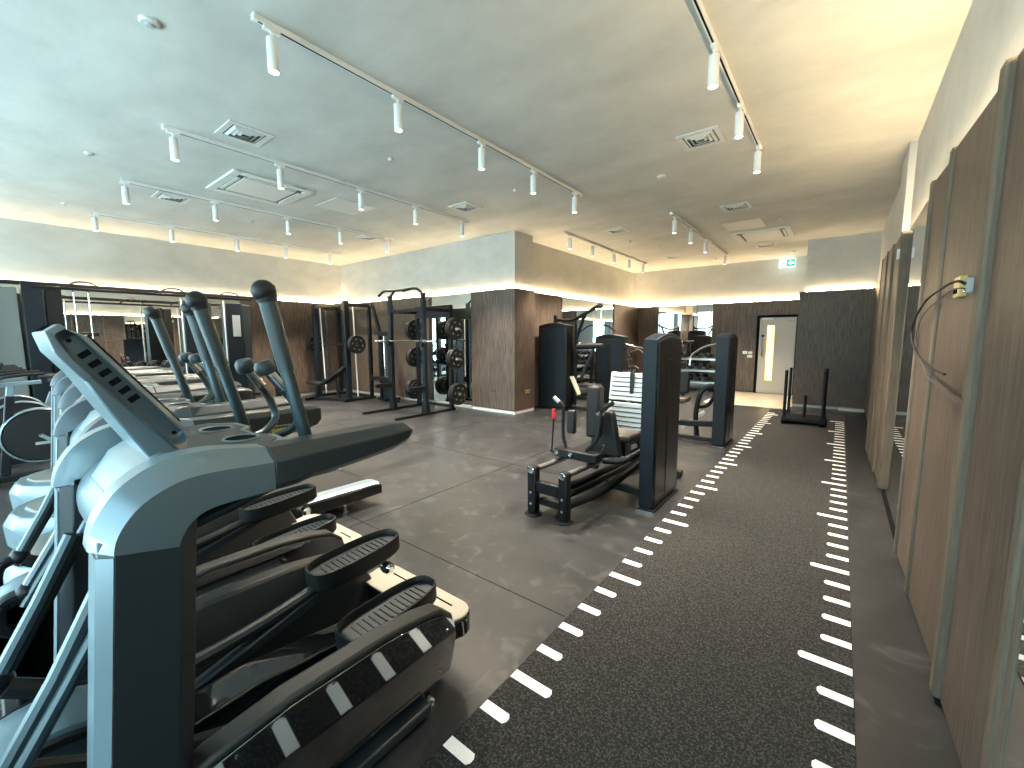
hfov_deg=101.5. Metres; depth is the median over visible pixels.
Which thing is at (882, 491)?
trim
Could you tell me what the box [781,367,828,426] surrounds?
sled
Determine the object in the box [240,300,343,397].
wall panel
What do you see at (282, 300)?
led strip
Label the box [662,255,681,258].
ceiling vent
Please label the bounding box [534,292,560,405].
wall panel
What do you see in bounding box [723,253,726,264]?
spotlight
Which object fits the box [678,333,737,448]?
machine
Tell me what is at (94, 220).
spotlight
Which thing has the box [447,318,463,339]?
weight plate
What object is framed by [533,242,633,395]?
wall
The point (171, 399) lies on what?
cup holder
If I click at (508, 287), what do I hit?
led strip
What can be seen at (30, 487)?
hood
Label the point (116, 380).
vent
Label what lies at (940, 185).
trim
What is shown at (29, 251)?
wall
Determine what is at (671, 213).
track
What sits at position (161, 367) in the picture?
dumbbell rack
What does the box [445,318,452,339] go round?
weight plate
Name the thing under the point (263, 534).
elliptical trainer
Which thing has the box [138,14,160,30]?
ceiling speaker
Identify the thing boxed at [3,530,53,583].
hood
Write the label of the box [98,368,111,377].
vent
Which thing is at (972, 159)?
wall panel
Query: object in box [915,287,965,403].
cable
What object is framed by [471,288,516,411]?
wall panel
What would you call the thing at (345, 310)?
machine
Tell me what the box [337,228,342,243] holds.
spotlight
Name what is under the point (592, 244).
spotlight
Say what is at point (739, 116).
spotlight
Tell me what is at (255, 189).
ceiling vent
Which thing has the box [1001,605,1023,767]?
wall mirror
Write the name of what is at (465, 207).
ceiling vent
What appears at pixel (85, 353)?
vent
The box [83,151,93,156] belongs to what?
sprinkler
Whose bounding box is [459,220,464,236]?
spotlight
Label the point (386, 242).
spotlight
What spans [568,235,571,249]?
spotlight
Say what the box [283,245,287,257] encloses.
spotlight
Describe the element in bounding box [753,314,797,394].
door
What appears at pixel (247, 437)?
cup holder
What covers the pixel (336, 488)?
treadmill
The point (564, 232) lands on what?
track
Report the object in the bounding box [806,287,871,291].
led strip
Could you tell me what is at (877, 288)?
trim
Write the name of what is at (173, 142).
spotlight
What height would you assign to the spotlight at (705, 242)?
0.265 m
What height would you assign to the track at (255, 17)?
0.038 m
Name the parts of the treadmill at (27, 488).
column trim, handrail, handrail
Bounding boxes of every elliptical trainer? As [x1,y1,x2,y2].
[0,280,469,767]
[0,302,361,716]
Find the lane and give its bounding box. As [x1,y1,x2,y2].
[420,409,856,767]
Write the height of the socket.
0.064 m
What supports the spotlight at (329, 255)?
hanging from the track at (98, 213)
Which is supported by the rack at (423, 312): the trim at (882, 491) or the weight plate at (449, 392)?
the weight plate at (449, 392)
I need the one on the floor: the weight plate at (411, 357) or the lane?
the lane
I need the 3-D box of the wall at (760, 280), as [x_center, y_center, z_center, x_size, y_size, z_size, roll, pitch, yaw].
[6.362,-1.573,11.692,6.700,3.540,0.180,5,8,38]
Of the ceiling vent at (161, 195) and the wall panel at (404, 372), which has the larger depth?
the wall panel at (404, 372)
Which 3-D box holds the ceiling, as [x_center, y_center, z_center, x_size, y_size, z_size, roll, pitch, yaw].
[-0.786,-2.906,7.254,12.700,0.120,15.700,5,8,38]
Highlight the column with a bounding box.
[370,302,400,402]
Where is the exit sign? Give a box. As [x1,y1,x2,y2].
[779,255,795,267]
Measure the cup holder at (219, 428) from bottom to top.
0.008 m
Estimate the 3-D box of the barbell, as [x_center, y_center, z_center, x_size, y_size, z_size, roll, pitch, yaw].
[-2.151,-0.851,8.327,1.920,0.076,0.076,5,8,38]
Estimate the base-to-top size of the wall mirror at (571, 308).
2.380 m
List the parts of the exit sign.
green panel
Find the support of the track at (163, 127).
attached to the ceiling
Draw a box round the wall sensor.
[896,249,899,259]
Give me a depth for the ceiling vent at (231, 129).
4.16 m
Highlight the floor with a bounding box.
[0,388,961,767]
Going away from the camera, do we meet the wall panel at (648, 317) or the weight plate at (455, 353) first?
the weight plate at (455, 353)
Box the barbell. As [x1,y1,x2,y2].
[375,339,437,342]
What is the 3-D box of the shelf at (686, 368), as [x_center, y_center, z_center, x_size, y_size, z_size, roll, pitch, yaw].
[4.959,-0.440,12.130,2.100,0.074,0.255,5,8,38]
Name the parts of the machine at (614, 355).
seat, frame, panel, handle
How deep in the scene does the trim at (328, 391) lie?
11.34 m
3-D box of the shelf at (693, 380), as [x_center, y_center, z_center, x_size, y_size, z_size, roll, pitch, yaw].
[4.892,-0.112,12.079,2.100,0.074,0.255,5,8,38]
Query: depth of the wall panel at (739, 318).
11.46 m
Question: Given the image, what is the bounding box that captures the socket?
[963,277,974,292]
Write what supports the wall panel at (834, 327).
attached to the wall at (848, 261)
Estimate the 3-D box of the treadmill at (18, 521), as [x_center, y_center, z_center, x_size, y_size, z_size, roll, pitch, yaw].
[-2.901,0.334,3.750,0.770,1.536,2.219,5,8,38]
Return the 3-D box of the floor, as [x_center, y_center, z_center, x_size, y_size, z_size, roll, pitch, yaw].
[-0.775,0.733,7.652,12.700,0.120,15.700,5,8,38]
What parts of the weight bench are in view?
frame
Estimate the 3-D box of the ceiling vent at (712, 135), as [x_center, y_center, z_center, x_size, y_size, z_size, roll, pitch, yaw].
[1.949,-2.519,4.315,0.400,0.025,0.400,5,8,38]
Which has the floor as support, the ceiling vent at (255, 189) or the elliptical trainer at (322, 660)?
the elliptical trainer at (322, 660)
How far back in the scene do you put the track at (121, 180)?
6.43 m
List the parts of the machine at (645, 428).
post, lever, guide rod, handle, post, handle, guide rod, seat, pull cable arm, seat post, seat, plate post, skid plate, panel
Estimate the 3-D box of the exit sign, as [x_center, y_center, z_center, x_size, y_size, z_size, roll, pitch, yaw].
[6.935,-3.088,10.538,0.340,0.280,0.055,5,8,38]
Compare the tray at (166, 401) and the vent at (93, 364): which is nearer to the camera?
the vent at (93, 364)
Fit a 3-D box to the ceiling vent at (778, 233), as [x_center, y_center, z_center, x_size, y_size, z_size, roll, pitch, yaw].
[4.988,-2.959,8.325,0.640,0.026,0.640,5,8,38]
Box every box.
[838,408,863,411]
[953,275,967,298]
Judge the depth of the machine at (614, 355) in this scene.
9.46 m
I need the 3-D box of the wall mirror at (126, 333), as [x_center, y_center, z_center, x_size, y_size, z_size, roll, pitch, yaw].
[-7.530,-0.677,8.586,0.030,2.380,3.590,5,8,38]
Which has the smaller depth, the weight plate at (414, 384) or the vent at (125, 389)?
the vent at (125, 389)
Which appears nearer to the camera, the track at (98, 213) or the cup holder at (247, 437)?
the cup holder at (247, 437)
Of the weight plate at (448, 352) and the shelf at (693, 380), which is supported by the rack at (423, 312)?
the weight plate at (448, 352)
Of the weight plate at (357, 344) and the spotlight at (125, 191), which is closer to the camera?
the spotlight at (125, 191)
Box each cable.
[910,280,966,375]
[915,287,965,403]
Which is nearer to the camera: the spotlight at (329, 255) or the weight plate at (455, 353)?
the weight plate at (455, 353)
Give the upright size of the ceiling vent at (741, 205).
0.025 m
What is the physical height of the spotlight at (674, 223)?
0.265 m
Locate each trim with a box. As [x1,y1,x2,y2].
[256,389,344,398]
[345,389,472,407]
[472,406,533,414]
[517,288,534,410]
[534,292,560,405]
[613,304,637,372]
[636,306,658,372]
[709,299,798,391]
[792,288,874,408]
[792,403,858,409]
[864,281,879,421]
[865,260,882,449]
[866,255,886,455]
[868,251,888,460]
[870,248,891,466]
[872,243,895,471]
[875,236,900,481]
[877,230,908,488]
[881,490,894,538]
[893,180,935,553]
[897,164,948,575]
[904,146,956,594]
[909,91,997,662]
[929,56,1017,698]
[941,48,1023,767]
[981,448,1023,767]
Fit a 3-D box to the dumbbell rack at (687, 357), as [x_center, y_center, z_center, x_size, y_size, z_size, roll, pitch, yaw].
[4.976,-0.386,12.158,2.110,1.088,0.565,5,8,38]
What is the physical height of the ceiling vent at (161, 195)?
0.025 m
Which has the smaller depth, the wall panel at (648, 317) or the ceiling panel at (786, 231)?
the ceiling panel at (786, 231)
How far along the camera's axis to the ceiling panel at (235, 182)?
5.65 m
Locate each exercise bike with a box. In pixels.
[0,362,50,483]
[0,364,55,453]
[0,367,51,464]
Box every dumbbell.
[133,363,143,366]
[147,362,157,365]
[161,362,170,366]
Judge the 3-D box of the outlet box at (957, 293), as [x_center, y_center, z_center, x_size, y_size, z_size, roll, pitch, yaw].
[2.002,-0.432,1.870,0.029,0.090,0.120,5,8,38]
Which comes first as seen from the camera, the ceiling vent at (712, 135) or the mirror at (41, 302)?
the ceiling vent at (712, 135)
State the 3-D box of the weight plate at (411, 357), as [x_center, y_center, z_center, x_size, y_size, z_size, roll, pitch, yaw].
[-2.151,-0.596,9.351,0.060,0.428,0.428,5,8,38]
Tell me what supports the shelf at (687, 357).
attached to the dumbbell rack at (687, 357)
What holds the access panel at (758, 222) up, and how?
attached to the ceiling
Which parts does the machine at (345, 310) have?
post, guide rod, catch rail, frame, post, post, guide rod, frame, post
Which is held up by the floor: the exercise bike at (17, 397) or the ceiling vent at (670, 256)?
the exercise bike at (17, 397)
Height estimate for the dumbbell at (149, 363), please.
0.110 m
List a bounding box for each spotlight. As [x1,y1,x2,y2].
[89,213,98,231]
[119,181,129,204]
[166,129,179,161]
[167,226,174,241]
[210,201,218,220]
[233,237,239,251]
[262,23,280,75]
[275,163,284,189]
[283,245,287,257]
[284,217,290,234]
[327,252,331,264]
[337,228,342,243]
[357,188,364,210]
[384,238,388,252]
[391,94,403,132]
[412,205,418,224]
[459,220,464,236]
[477,140,485,170]
[530,169,536,193]
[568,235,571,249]
[572,192,577,212]
[591,243,593,256]
[612,251,615,263]
[672,216,676,233]
[688,228,692,243]
[703,239,707,252]
[707,41,719,89]
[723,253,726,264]
[734,102,744,138]
[753,144,761,173]
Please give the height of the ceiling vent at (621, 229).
0.025 m
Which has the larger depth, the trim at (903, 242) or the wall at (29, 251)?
the wall at (29, 251)
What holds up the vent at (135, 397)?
attached to the elliptical trainer at (322, 660)
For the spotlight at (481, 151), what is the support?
hanging from the track at (255, 17)
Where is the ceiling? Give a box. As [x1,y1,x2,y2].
[0,0,972,272]
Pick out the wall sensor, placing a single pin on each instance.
(898, 250)
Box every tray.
[159,398,204,405]
[170,423,286,449]
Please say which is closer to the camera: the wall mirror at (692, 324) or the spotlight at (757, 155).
the spotlight at (757, 155)
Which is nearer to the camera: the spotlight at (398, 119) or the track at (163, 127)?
the spotlight at (398, 119)
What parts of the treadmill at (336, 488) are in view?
handrail, handrail, foot rail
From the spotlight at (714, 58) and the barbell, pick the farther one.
the barbell
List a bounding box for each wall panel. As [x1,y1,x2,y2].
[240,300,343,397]
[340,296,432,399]
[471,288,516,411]
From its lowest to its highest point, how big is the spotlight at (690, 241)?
0.265 m
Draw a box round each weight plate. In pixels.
[308,337,323,351]
[348,335,365,353]
[404,320,411,339]
[404,379,412,397]
[406,320,420,339]
[406,348,412,366]
[406,379,416,398]
[407,348,421,366]
[410,381,422,396]
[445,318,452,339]
[446,348,454,368]
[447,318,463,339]
[448,348,463,368]
[448,383,456,404]
[450,383,466,404]
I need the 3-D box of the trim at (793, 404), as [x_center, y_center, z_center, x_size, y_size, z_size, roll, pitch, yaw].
[6.671,0.492,8.838,1.250,0.055,0.090,5,8,38]
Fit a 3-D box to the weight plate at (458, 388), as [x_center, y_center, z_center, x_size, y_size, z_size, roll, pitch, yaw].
[-1.089,0.206,8.607,0.060,0.450,0.450,5,8,38]
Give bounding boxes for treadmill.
[3,370,197,548]
[3,376,381,583]
[9,366,171,509]
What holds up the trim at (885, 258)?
attached to the wall at (992, 31)
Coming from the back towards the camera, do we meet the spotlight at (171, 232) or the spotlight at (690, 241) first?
the spotlight at (690, 241)
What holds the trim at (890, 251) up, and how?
attached to the wall at (992, 31)
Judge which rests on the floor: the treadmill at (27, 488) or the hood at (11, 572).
the treadmill at (27, 488)
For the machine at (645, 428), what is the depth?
3.71 m
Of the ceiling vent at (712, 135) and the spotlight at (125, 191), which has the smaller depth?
the ceiling vent at (712, 135)
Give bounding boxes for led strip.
[282,300,334,303]
[355,287,513,302]
[641,299,791,306]
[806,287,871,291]
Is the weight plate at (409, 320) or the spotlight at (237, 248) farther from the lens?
the weight plate at (409, 320)
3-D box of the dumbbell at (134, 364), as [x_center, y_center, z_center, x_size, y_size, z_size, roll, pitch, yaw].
[-7.311,-0.361,8.191,0.300,0.110,0.107,5,8,38]
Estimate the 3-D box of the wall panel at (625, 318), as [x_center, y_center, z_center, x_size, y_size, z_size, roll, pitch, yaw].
[3.369,-1.143,12.721,0.220,2.440,1.770,5,8,38]
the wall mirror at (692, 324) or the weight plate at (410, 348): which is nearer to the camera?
the weight plate at (410, 348)
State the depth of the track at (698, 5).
3.11 m
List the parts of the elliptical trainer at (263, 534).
arm, arm, column trim, link arm, moving arm, handle knob, handle knob, fixed handle, handrail, moving arm, fixed handle, pedal arm, handrail, gloss panel, step plate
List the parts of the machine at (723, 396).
seat, handle, curved leg, swing arm, skid plate, panel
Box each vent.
[77,349,91,358]
[88,358,101,368]
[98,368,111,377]
[108,376,121,386]
[118,385,130,394]
[127,394,140,402]
[151,191,192,203]
[214,119,274,146]
[226,177,295,201]
[354,234,379,240]
[448,201,483,212]
[603,226,630,233]
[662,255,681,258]
[675,125,726,151]
[719,201,752,212]
[742,229,783,240]
[754,242,776,247]
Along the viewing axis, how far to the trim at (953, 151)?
2.27 m
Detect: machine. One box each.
[311,301,375,401]
[525,333,682,525]
[537,303,615,411]
[577,334,642,403]
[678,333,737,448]
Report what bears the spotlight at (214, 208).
hanging from the track at (121, 180)
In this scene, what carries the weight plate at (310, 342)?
on the machine at (345, 310)
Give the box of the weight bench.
[305,366,355,401]
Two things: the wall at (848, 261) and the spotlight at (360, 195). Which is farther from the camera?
the wall at (848, 261)
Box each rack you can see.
[158,366,184,369]
[362,287,460,420]
[586,358,635,396]
[681,356,715,383]
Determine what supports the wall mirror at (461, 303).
attached to the wall at (501, 260)
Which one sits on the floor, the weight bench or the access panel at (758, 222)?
the weight bench
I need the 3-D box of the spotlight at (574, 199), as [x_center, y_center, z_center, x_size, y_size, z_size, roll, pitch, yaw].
[0.874,-2.526,5.837,0.070,0.265,0.100,5,8,38]
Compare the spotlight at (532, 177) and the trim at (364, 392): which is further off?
the trim at (364, 392)
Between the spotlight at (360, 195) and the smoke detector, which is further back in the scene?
the spotlight at (360, 195)
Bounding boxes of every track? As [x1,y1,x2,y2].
[93,212,340,254]
[120,179,393,240]
[161,124,469,222]
[251,11,581,196]
[563,231,646,263]
[670,212,727,254]
[691,0,761,149]
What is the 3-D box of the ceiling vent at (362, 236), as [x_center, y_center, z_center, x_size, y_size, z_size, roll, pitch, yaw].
[-2.914,-2.959,8.462,0.400,0.025,0.400,5,8,38]
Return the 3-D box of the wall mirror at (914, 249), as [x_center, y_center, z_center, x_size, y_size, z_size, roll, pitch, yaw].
[3.180,-0.108,3.330,0.082,2.430,1.520,5,8,38]
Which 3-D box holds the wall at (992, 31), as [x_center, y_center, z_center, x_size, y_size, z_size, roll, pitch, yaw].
[3.886,-0.717,3.952,0.310,3.540,15.500,5,8,38]
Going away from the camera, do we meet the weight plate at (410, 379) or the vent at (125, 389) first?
the vent at (125, 389)
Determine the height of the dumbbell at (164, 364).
0.110 m
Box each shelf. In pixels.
[681,356,715,358]
[683,367,713,369]
[690,379,712,381]
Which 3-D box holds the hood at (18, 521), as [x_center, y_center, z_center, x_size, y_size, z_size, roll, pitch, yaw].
[-3.382,0.999,3.200,0.720,0.257,0.649,5,8,38]
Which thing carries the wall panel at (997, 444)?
attached to the wall at (992, 31)
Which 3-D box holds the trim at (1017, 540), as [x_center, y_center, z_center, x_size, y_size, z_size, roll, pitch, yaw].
[1.430,0.131,1.106,0.085,2.450,0.060,5,8,38]
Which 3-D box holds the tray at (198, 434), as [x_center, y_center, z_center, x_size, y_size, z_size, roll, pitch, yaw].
[-0.931,0.176,1.311,0.540,0.026,0.275,5,8,38]
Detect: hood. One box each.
[3,495,53,548]
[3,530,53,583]
[9,468,52,509]
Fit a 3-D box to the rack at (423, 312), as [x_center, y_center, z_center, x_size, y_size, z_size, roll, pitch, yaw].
[-2.083,-0.662,8.435,1.560,2.489,1.500,5,8,38]
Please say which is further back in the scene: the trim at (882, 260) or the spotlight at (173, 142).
the trim at (882, 260)
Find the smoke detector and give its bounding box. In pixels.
[657,174,665,178]
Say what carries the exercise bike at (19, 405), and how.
on the floor
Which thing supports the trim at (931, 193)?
attached to the wall at (992, 31)
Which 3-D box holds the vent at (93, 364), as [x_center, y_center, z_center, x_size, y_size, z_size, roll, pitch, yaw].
[-0.968,-0.048,0.971,0.004,0.023,0.025,5,8,38]
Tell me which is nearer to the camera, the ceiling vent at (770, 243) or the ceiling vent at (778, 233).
the ceiling vent at (778, 233)
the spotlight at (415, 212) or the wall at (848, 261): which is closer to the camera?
the spotlight at (415, 212)
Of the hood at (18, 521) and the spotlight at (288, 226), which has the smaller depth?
the hood at (18, 521)
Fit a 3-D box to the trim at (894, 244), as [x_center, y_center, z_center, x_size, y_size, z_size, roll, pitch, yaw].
[4.038,-0.245,4.466,0.138,2.450,0.050,5,8,38]
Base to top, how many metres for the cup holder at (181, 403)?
0.008 m
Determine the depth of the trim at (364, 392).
10.16 m
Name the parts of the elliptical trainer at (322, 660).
arm, arm, column trim, column trim, console arm, link arm, link arm, moving arm, handle knob, handrail, pedal arm, handle knob, fixed handle, fixed handle, moving arm, gloss panel, handrail, rail, step plate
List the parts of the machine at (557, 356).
panel, skid plate, arm, swing arm, frame, seat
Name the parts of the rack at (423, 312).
spotter arm, post, rail, rail, spotter arm, post, post, rail, rail, post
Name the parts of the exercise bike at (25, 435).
post, handlebar post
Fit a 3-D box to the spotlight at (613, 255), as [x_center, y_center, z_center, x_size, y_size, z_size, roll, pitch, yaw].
[2.396,-2.970,9.839,0.070,0.265,0.100,5,8,38]
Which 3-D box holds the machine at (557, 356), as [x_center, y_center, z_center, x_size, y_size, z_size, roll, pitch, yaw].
[1.360,-0.536,8.640,1.726,2.170,0.595,5,8,38]
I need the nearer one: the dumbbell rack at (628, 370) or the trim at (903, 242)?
the trim at (903, 242)
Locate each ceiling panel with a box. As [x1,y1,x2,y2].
[205,168,314,206]
[730,225,794,242]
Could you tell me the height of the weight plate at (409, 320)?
0.450 m
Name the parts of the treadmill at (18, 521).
column trim, handrail, handrail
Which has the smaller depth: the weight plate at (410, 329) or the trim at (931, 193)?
the trim at (931, 193)
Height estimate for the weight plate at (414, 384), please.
0.360 m
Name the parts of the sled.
push post, push post, push post, push post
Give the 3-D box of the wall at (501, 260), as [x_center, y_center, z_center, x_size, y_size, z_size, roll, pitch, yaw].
[-2.290,-1.401,10.361,6.420,3.540,0.590,5,8,38]
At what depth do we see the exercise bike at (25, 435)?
4.39 m
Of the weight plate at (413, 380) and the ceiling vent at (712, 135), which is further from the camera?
the weight plate at (413, 380)
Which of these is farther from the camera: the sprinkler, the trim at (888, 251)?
the trim at (888, 251)
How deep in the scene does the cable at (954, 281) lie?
2.23 m
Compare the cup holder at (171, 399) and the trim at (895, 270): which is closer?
the cup holder at (171, 399)
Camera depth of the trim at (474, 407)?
8.55 m
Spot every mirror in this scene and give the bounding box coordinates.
[0,279,281,402]
[0,284,239,396]
[430,293,471,404]
[561,297,613,393]
[658,304,712,386]
[883,200,928,530]
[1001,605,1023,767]
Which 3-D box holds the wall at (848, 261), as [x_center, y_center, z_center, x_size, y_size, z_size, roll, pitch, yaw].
[7.364,-1.333,9.480,1.180,3.540,2.090,5,8,38]
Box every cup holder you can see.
[158,398,177,401]
[166,402,191,405]
[198,425,233,432]
[221,433,259,441]
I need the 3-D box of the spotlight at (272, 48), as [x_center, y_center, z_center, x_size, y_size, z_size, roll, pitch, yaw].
[-1.565,-2.179,2.736,0.070,0.265,0.100,5,8,38]
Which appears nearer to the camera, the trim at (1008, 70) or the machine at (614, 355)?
the trim at (1008, 70)
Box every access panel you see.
[315,197,375,215]
[721,218,765,230]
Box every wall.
[0,217,344,392]
[340,230,532,404]
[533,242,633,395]
[633,256,806,391]
[805,231,882,291]
[878,0,1023,282]
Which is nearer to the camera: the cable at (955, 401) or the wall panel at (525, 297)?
the cable at (955, 401)
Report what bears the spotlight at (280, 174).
hanging from the track at (163, 127)
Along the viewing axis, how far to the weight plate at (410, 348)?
9.24 m
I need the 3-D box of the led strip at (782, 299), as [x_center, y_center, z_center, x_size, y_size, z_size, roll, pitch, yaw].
[5.695,-2.309,11.980,4.400,0.015,0.030,5,8,38]

